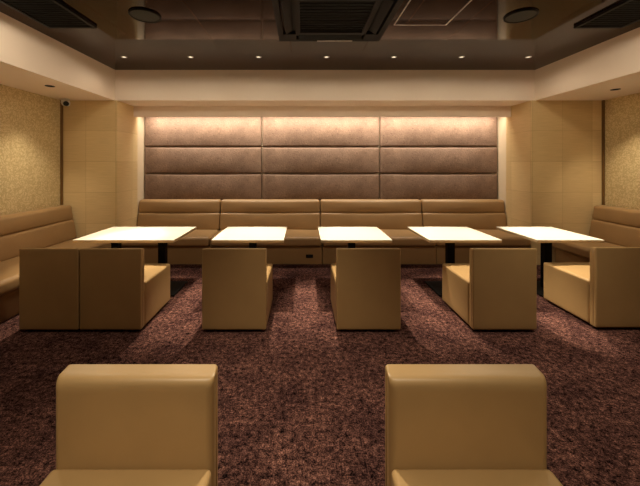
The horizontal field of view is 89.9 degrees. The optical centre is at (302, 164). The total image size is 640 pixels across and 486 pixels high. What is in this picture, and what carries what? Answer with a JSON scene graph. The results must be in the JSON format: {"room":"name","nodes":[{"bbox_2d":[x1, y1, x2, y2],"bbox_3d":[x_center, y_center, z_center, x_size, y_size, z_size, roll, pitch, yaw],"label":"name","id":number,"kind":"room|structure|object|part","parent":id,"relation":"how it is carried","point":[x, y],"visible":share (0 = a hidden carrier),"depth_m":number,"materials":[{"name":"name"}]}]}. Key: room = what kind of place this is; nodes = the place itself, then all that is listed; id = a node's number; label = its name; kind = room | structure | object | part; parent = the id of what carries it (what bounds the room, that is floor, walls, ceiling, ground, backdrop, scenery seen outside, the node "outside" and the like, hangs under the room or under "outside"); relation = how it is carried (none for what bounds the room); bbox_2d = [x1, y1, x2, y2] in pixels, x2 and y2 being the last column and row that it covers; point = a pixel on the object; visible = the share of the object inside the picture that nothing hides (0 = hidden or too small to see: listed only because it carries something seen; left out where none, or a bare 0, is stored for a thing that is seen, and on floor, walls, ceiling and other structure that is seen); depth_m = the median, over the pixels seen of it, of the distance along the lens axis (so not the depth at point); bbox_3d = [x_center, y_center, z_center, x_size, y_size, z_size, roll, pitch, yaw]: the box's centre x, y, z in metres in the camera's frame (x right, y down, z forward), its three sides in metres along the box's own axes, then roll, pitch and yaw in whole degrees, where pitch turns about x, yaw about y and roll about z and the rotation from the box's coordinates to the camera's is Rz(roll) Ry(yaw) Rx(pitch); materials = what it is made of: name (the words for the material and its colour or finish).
{"room":"entertainment venue","nodes":[
{"label":"entertainment venue","id":0,"kind":"room"},
{"bbox_2d":[0,84,59,214],"bbox_3d":[-3.760,0.037,1.100,0.100,3.000,9.400,0,0,0],"label":"wall","id":1,"kind":"structure","parent":0,"point":[29,121],"depth_m":4.33,"materials":[{"name":"gold paper"}]},
{"bbox_2d":[60,100,62,204],"bbox_3d":[-3.698,0.273,4.905,0.024,2.530,0.030,0,0,0],"label":"trim","id":2,"kind":"structure","parent":1,"relation":"attached to","point":[61,105],"depth_m":4.89,"materials":[{"name":"brown wood"}]},
{"bbox_2d":[63,100,137,237],"bbox_3d":[-3.285,0.273,5.225,0.850,2.530,0.610,0,0,0],"label":"wall","id":3,"kind":"structure","parent":0,"point":[100,137],"depth_m":4.92,"materials":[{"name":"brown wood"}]},
{"bbox_2d":[138,117,144,212],"bbox_3d":[-3.285,0.273,5.665,0.850,2.530,0.270,0,0,0],"label":"wall","id":4,"kind":"structure","parent":0,"point":[141,120],"depth_m":5.67,"materials":[{"name":"beige paint"}]},
{"bbox_2d":[0,264,639,485],"bbox_3d":[0.453,1.587,1.100,8.525,0.100,9.600,0,0,0],"label":"floor","id":5,"kind":"structure","parent":0,"point":[301,397],"depth_m":2.35,"materials":[{"name":"carpet"}]},
{"bbox_2d":[19,248,80,329],"bbox_3d":[-2.335,1.152,3.266,0.553,0.772,0.662,0,0,0],"label":"chair","id":6,"kind":"object","parent":5,"relation":"on","point":[49,278],"visible":0.77,"depth_m":2.94,"materials":[{"name":"beige leather"}]},
{"bbox_2d":[0,205,110,322],"bbox_3d":[-3.270,1.071,3.386,0.830,0.934,2.992,0,0,0],"label":"banquette","id":7,"kind":"object","parent":5,"relation":"on","point":[49,227],"visible":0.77,"depth_m":3.99,"materials":[{"name":"brown leather"}]},
{"bbox_2d":[0,220,76,261],"bbox_3d":[-3.542,0.969,3.386,0.215,0.287,2.992,0,0,0],"label":"cushion","id":8,"kind":"object","parent":7,"relation":"on","point":[54,233],"depth_m":4.16,"materials":[{"name":"brown leather"}]},
{"bbox_2d":[0,238,110,295],"bbox_3d":[-3.270,1.181,3.386,0.830,0.164,2.992,0,0,0],"label":"seat cushion","id":9,"kind":"object","parent":7,"relation":"on","point":[9,266],"depth_m":3.54,"materials":[{"name":"brown leather"}]},
{"bbox_2d":[80,248,169,329],"bbox_3d":[-1.769,1.152,3.266,0.571,0.772,0.662,0,0,0],"label":"chair","id":10,"kind":"object","parent":5,"relation":"on","point":[119,291],"visible":1,"depth_m":2.94,"materials":[{"name":"beige leather"}]},
{"bbox_3d":[-1.769,1.308,3.306,0.566,0.434,0.582,0,0,0],"label":"seat","id":11,"kind":"part","parent":10,"relation":"part of","materials":[{"name":"beige leather"}]},
{"bbox_2d":[40,364,217,485],"bbox_3d":[-0.628,1.159,0.929,0.595,0.756,0.662,0,0,0],"label":"chair","id":12,"kind":"object","parent":5,"relation":"on","point":[117,424],"visible":1,"depth_m":1.18,"materials":[{"name":"beige leather"}]},
{"bbox_3d":[-0.628,1.313,0.889,0.590,0.425,0.582,0,0,0],"label":"seat","id":13,"kind":"part","parent":12,"relation":"part of","materials":[{"name":"beige leather"}]},
{"bbox_2d":[73,227,195,296],"bbox_3d":[-2.010,1.187,3.960,1.130,0.698,0.770,0,0,0],"label":"cafe table","id":14,"kind":"object","parent":5,"relation":"on","point":[116,236],"visible":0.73,"depth_m":3.91,"materials":[{"name":"beige laminate"}]},
{"bbox_3d":[-1.735,1.526,3.960,0.460,0.018,0.460,0,0,0],"label":"plate","id":15,"kind":"part","parent":14,"relation":"part of","materials":[{"name":"black metal"}]},
{"bbox_2d":[122,199,220,263],"bbox_3d":[-2.146,1.071,5.302,1.414,0.934,0.830,0,0,0],"label":"banquette","id":16,"kind":"object","parent":5,"relation":"on","point":[202,214],"visible":0.59,"depth_m":5.48,"materials":[{"name":"brown leather"}]},
{"bbox_2d":[122,229,219,246],"bbox_3d":[-2.146,1.181,5.302,1.414,0.164,0.830,0,0,0],"label":"seat cushion","id":17,"kind":"object","parent":16,"relation":"on","point":[198,237],"depth_m":4.90,"materials":[{"name":"brown leather"}]},
{"bbox_2d":[137,212,220,229],"bbox_3d":[-2.146,0.969,5.574,1.414,0.287,0.215,0,0,0],"label":"cushion","id":18,"kind":"object","parent":16,"relation":"on","point":[200,220],"depth_m":5.49,"materials":[{"name":"brown leather"}]},
{"bbox_2d":[202,248,272,329],"bbox_3d":[-0.634,1.152,3.266,0.595,0.772,0.662,0,0,0],"label":"chair","id":19,"kind":"object","parent":5,"relation":"on","point":[237,283],"visible":1,"depth_m":2.94,"materials":[{"name":"beige leather"}]},
{"bbox_3d":[-0.634,1.308,3.306,0.590,0.434,0.582,0,0,0],"label":"seat","id":20,"kind":"part","parent":19,"relation":"part of","materials":[{"name":"beige leather"}]},
{"bbox_2d":[211,227,286,247],"bbox_3d":[-0.620,1.187,3.960,0.810,0.698,0.770,0,0,0],"label":"cafe table","id":21,"kind":"object","parent":5,"relation":"on","point":[251,235],"visible":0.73,"depth_m":3.80,"materials":[{"name":"beige laminate"}]},
{"bbox_2d":[210,199,321,263],"bbox_3d":[-0.569,1.071,5.302,1.724,0.934,0.830,0,0,0],"label":"banquette","id":22,"kind":"object","parent":5,"relation":"on","point":[302,244],"visible":0.78,"depth_m":5.48,"materials":[{"name":"brown leather"}]},
{"bbox_2d":[210,229,321,246],"bbox_3d":[-0.569,1.181,5.302,1.724,0.164,0.830,0,0,0],"label":"seat cushion","id":23,"kind":"object","parent":22,"relation":"on","point":[293,237],"depth_m":4.90,"materials":[{"name":"brown leather"}]},
{"bbox_2d":[220,213,319,229],"bbox_3d":[-0.569,0.969,5.574,1.724,0.287,0.215,0,0,0],"label":"cushion","id":24,"kind":"object","parent":22,"relation":"on","point":[293,221],"depth_m":5.48,"materials":[{"name":"brown leather"}]},
{"bbox_2d":[318,227,391,247],"bbox_3d":[0.600,1.187,3.960,0.800,0.698,0.770,0,0,0],"label":"cafe table","id":25,"kind":"object","parent":5,"relation":"on","point":[350,235],"visible":0.64,"depth_m":3.80,"materials":[{"name":"beige laminate"}]},
{"bbox_2d":[331,248,400,329],"bbox_3d":[0.604,1.152,3.266,0.595,0.772,0.662,0,0,0],"label":"chair","id":26,"kind":"object","parent":5,"relation":"on","point":[365,282],"visible":1,"depth_m":2.94,"materials":[{"name":"beige leather"}]},
{"bbox_3d":[0.604,1.308,3.306,0.590,0.434,0.582,0,0,0],"label":"seat","id":27,"kind":"part","parent":26,"relation":"part of","materials":[{"name":"beige leather"}]},
{"bbox_2d":[320,199,435,263],"bbox_3d":[1.179,1.071,5.302,1.755,0.934,0.830,0,0,0],"label":"banquette","id":28,"kind":"object","parent":5,"relation":"on","point":[393,217],"visible":0.66,"depth_m":5.48,"materials":[{"name":"brown leather"}]},
{"bbox_2d":[320,212,422,229],"bbox_3d":[1.179,0.969,5.574,1.755,0.287,0.215,0,0,0],"label":"cushion","id":29,"kind":"object","parent":28,"relation":"on","point":[381,220],"depth_m":5.49,"materials":[{"name":"brown leather"}]},
{"bbox_2d":[322,229,435,246],"bbox_3d":[1.179,1.181,5.302,1.755,0.164,0.830,0,0,0],"label":"seat cushion","id":30,"kind":"object","parent":28,"relation":"on","point":[400,237],"depth_m":4.90,"materials":[{"name":"brown leather"}]},
{"bbox_2d":[407,227,501,296],"bbox_3d":[1.820,1.187,3.960,0.810,0.698,0.770,0,0,0],"label":"cafe table","id":31,"kind":"object","parent":5,"relation":"on","point":[449,236],"visible":0.76,"depth_m":3.91,"materials":[{"name":"beige laminate"}]},
{"bbox_3d":[1.820,1.526,3.960,0.460,0.018,0.460,0,0,0],"label":"plate","id":32,"kind":"part","parent":31,"relation":"part of","materials":[{"name":"black metal"}]},
{"bbox_2d":[385,364,562,485],"bbox_3d":[0.616,1.159,0.929,0.595,0.756,0.662,0,0,0],"label":"chair","id":33,"kind":"object","parent":5,"relation":"on","point":[446,424],"visible":1,"depth_m":1.18,"materials":[{"name":"beige leather"}]},
{"bbox_3d":[0.616,1.313,0.889,0.590,0.425,0.582,0,0,0],"label":"seat","id":34,"kind":"part","parent":33,"relation":"part of","materials":[{"name":"beige leather"}]},
{"bbox_2d":[420,199,530,263],"bbox_3d":[2.784,1.071,5.302,1.439,0.934,0.830,0,0,0],"label":"banquette","id":35,"kind":"object","parent":5,"relation":"on","point":[481,215],"visible":0.59,"depth_m":5.49,"materials":[{"name":"brown leather"}]},
{"bbox_2d":[421,212,506,229],"bbox_3d":[2.784,0.969,5.574,1.439,0.287,0.215,0,0,0],"label":"cushion","id":36,"kind":"object","parent":35,"relation":"on","point":[474,220],"depth_m":5.49,"materials":[{"name":"brown leather"}]},
{"bbox_2d":[436,229,530,246],"bbox_3d":[2.784,1.181,5.302,1.439,0.164,0.830,0,0,0],"label":"seat cushion","id":37,"kind":"object","parent":35,"relation":"on","point":[508,240],"depth_m":4.90,"materials":[{"name":"brown leather"}]},
{"bbox_2d":[442,248,536,329],"bbox_3d":[1.854,1.152,3.266,0.595,0.772,0.662,0,0,0],"label":"chair","id":38,"kind":"object","parent":5,"relation":"on","point":[497,288],"visible":1,"depth_m":2.94,"materials":[{"name":"beige leather"}]},
{"bbox_3d":[1.854,1.308,3.306,0.590,0.434,0.582,0,0,0],"label":"seat","id":39,"kind":"part","parent":38,"relation":"part of","materials":[{"name":"beige leather"}]},
{"bbox_2d":[496,227,603,296],"bbox_3d":[2.995,1.187,3.960,0.750,0.698,0.770,0,0,0],"label":"cafe table","id":40,"kind":"object","parent":5,"relation":"on","point":[545,236],"visible":0.76,"depth_m":3.92,"materials":[{"name":"beige laminate"}]},
{"bbox_3d":[3.010,1.526,3.960,0.460,0.018,0.460,0,0,0],"label":"plate","id":41,"kind":"part","parent":40,"relation":"part of","materials":[{"name":"black metal"}]},
{"bbox_2d":[544,247,639,327],"bbox_3d":[3.020,1.152,3.306,0.595,0.772,0.662,0,0,0],"label":"chair","id":42,"kind":"object","parent":5,"relation":"on","point":[603,291],"visible":1,"depth_m":2.98,"materials":[{"name":"beige leather"}]},
{"bbox_3d":[3.020,1.308,3.346,0.590,0.434,0.582,0,0,0],"label":"seat","id":43,"kind":"part","parent":42,"relation":"part of","materials":[{"name":"beige leather"}]},
{"bbox_3d":[3.020,1.141,3.016,0.590,0.749,0.082,0,0,0],"label":"backrest","id":44,"kind":"part","parent":42,"relation":"part of","materials":[{"name":"beige leather"}]},
{"bbox_2d":[552,205,639,261],"bbox_3d":[4.175,1.071,3.386,0.830,0.934,2.992,0,0,0],"label":"banquette","id":45,"kind":"object","parent":5,"relation":"on","point":[617,226],"visible":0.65,"depth_m":4.48,"materials":[{"name":"brown leather"}]},
{"bbox_2d":[552,242,623,259],"bbox_3d":[4.175,1.181,3.386,0.830,0.164,2.992,0,0,0],"label":"seat cushion","id":46,"kind":"object","parent":45,"relation":"on","point":[579,250],"depth_m":4.44,"materials":[{"name":"brown leather"}]},
{"bbox_2d":[589,219,639,246],"bbox_3d":[4.447,0.969,3.386,0.215,0.287,2.992,0,0,0],"label":"cushion","id":47,"kind":"object","parent":45,"relation":"on","point":[612,232],"depth_m":4.46,"materials":[{"name":"brown leather"}]},
{"bbox_2d":[0,0,639,69],"bbox_3d":[0.453,-1.512,1.100,8.525,0.100,9.600,0,0,0],"label":"ceiling","id":48,"kind":"structure","parent":0,"point":[219,34],"depth_m":3.73,"materials":[{"name":"brown paint"}]},
{"bbox_2d":[0,0,96,28],"bbox_3d":[-2.420,-1.450,2.970,0.500,0.025,0.800,0,0,0],"label":"ceiling vent","id":49,"kind":"object","parent":48,"relation":"in","point":[53,14],"visible":1,"depth_m":3.06,"materials":[{"name":"black plastic"}]},
{"bbox_2d":[128,8,160,22],"bbox_3d":[-1.540,-1.454,3.120,0.290,0.018,0.290,0,0,0],"label":"ceiling speaker","id":50,"kind":"object","parent":48,"relation":"attached to","point":[140,14],"visible":1,"depth_m":3.10,"materials":[{"name":"black plastic"}]},
{"bbox_2d":[131,10,158,21],"bbox_3d":[-1.540,-1.448,3.120,0.252,0.006,0.252,0,0,0],"label":"grille","id":51,"kind":"object","parent":50,"relation":"attached to","point":[140,15],"depth_m":3.10,"materials":[{"name":"grey metal"}]},
{"bbox_2d":[272,0,403,40],"bbox_3d":[0.300,-1.435,3.100,1.140,0.055,1.140,0,0,0],"label":"air conditioner","id":52,"kind":"object","parent":48,"relation":"attached to","point":[303,20],"visible":1,"depth_m":3.12,"materials":[{"name":"black plastic"}]},
{"bbox_2d":[300,1,374,30],"bbox_3d":[0.300,-1.433,3.100,0.660,0.010,0.660,0,0,0],"label":"grille","id":53,"kind":"object","parent":52,"relation":"attached to","point":[314,15],"depth_m":3.08,"materials":[{"name":"black"}]},
{"bbox_2d":[394,0,471,24],"bbox_3d":[1.220,-1.460,3.065,0.550,0.006,0.550,0,0,0],"label":"access hatch","id":54,"kind":"object","parent":48,"relation":"attached to","point":[416,12],"visible":1,"depth_m":3.04,"materials":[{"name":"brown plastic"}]},
{"bbox_2d":[503,8,538,23],"bbox_3d":[2.130,-1.454,3.130,0.290,0.018,0.290,0,0,0],"label":"ceiling speaker","id":55,"kind":"object","parent":48,"relation":"attached to","point":[523,15],"visible":1,"depth_m":3.11,"materials":[{"name":"black plastic"}]},
{"bbox_2d":[506,11,535,21],"bbox_3d":[2.130,-1.448,3.130,0.252,0.006,0.252,0,0,0],"label":"grille","id":56,"kind":"object","parent":55,"relation":"attached to","point":[516,16],"depth_m":3.12,"materials":[{"name":"grey"}]},
{"bbox_2d":[574,0,639,28],"bbox_3d":[3.100,-1.450,2.970,0.500,0.025,0.800,0,0,0],"label":"ceiling vent","id":57,"kind":"object","parent":48,"relation":"in","point":[625,13],"visible":1,"depth_m":3.15,"materials":[{"name":"black plastic"}]},
{"bbox_2d":[0,12,639,105],"bbox_3d":[0.453,-1.228,1.100,8.325,0.470,9.400,0,0,0],"label":"ceiling","id":58,"kind":"structure","parent":0,"point":[132,87],"depth_m":4.92,"materials":[{"name":"beige paint"}]},
{"bbox_2d":[61,98,69,105],"bbox_3d":[-3.535,-0.931,4.766,0.108,0.123,0.174,0,0,-42],"label":"security camera","id":59,"kind":"object","parent":58,"relation":"attached to","point":[65,102],"visible":1,"depth_m":4.71,"materials":[{"name":"white plastic"}]},
{"bbox_2d":[145,117,496,212],"bbox_3d":[0.453,0.037,5.850,8.325,3.000,0.100,0,0,0],"label":"wall","id":60,"kind":"structure","parent":0,"point":[262,147],"depth_m":5.80,"materials":[{"name":"beige paint"}]},
{"bbox_2d":[145,174,261,199],"bbox_3d":[-1.794,0.398,5.765,2.099,0.469,0.130,0,0,0],"label":"wall panel","id":61,"kind":"object","parent":60,"relation":"attached to","point":[157,186],"visible":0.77,"depth_m":5.72,"materials":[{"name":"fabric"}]},
{"bbox_2d":[145,147,261,172],"bbox_3d":[-1.794,-0.083,5.765,2.099,0.465,0.130,0,0,0],"label":"wall panel","id":62,"kind":"object","parent":60,"relation":"attached to","point":[157,159],"visible":1,"depth_m":5.72,"materials":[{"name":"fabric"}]},
{"bbox_2d":[145,117,261,146],"bbox_3d":[-1.794,-0.608,5.765,2.099,0.556,0.130,0,0,0],"label":"wall panel","id":63,"kind":"object","parent":60,"relation":"attached to","point":[159,131],"visible":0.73,"depth_m":5.72,"materials":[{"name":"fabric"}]},
{"bbox_2d":[262,174,378,199],"bbox_3d":[0.319,0.398,5.765,2.098,0.469,0.130,0,0,0],"label":"wall panel","id":64,"kind":"object","parent":60,"relation":"attached to","point":[274,186],"visible":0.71,"depth_m":5.72,"materials":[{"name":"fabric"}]},
{"bbox_2d":[262,147,378,172],"bbox_3d":[0.319,-0.083,5.765,2.098,0.465,0.130,0,0,0],"label":"wall panel","id":65,"kind":"object","parent":60,"relation":"attached to","point":[274,159],"visible":1,"depth_m":5.72,"materials":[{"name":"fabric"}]},
{"bbox_2d":[262,117,378,146],"bbox_3d":[0.319,-0.608,5.765,2.098,0.556,0.130,0,0,0],"label":"wall panel","id":66,"kind":"object","parent":60,"relation":"attached to","point":[276,131],"visible":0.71,"depth_m":5.72,"materials":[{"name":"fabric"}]},
{"bbox_2d":[380,174,496,199],"bbox_3d":[2.435,0.398,5.765,2.106,0.469,0.130,0,0,0],"label":"wall panel","id":67,"kind":"object","parent":60,"relation":"attached to","point":[392,186],"visible":0.84,"depth_m":5.72,"materials":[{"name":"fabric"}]},
{"bbox_2d":[380,147,496,172],"bbox_3d":[2.435,-0.083,5.765,2.106,0.465,0.130,0,0,0],"label":"wall panel","id":68,"kind":"object","parent":60,"relation":"attached to","point":[392,159],"visible":1,"depth_m":5.72,"materials":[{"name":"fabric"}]},
{"bbox_2d":[380,117,496,146],"bbox_3d":[2.435,-0.608,5.765,2.106,0.556,0.130,0,0,0],"label":"wall panel","id":69,"kind":"object","parent":60,"relation":"attached to","point":[394,131],"visible":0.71,"depth_m":5.72,"materials":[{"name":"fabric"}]},
{"bbox_2d":[134,106,510,116],"bbox_3d":[0.325,-0.903,5.415,6.370,0.178,0.030,0,0,0],"label":"trim","id":70,"kind":"structure","parent":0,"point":[139,111],"depth_m":5.40,"materials":[{"name":"beige paint"}]},
{"bbox_2d":[497,117,505,213],"bbox_3d":[4.062,0.273,5.665,1.105,2.530,0.270,0,0,0],"label":"wall","id":71,"kind":"structure","parent":0,"point":[501,121],"depth_m":5.66,"materials":[{"name":"beige paint"}]},
{"bbox_2d":[506,100,601,264],"bbox_3d":[4.062,0.273,5.225,1.105,2.530,0.610,0,0,0],"label":"wall","id":72,"kind":"structure","parent":0,"point":[554,147],"depth_m":4.92,"materials":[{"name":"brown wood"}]},
{"bbox_2d":[605,93,639,209],"bbox_3d":[4.665,0.037,1.100,0.100,3.000,9.400,0,0,0],"label":"wall","id":73,"kind":"structure","parent":0,"point":[622,114],"depth_m":4.62,"materials":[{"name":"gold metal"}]},
{"bbox_2d":[602,100,604,204],"bbox_3d":[4.603,0.273,4.905,0.024,2.530,0.030,0,0,0],"label":"trim","id":74,"kind":"structure","parent":73,"relation":"attached to","point":[603,101],"depth_m":4.89,"materials":[{"name":"brown wood"}]}
]}

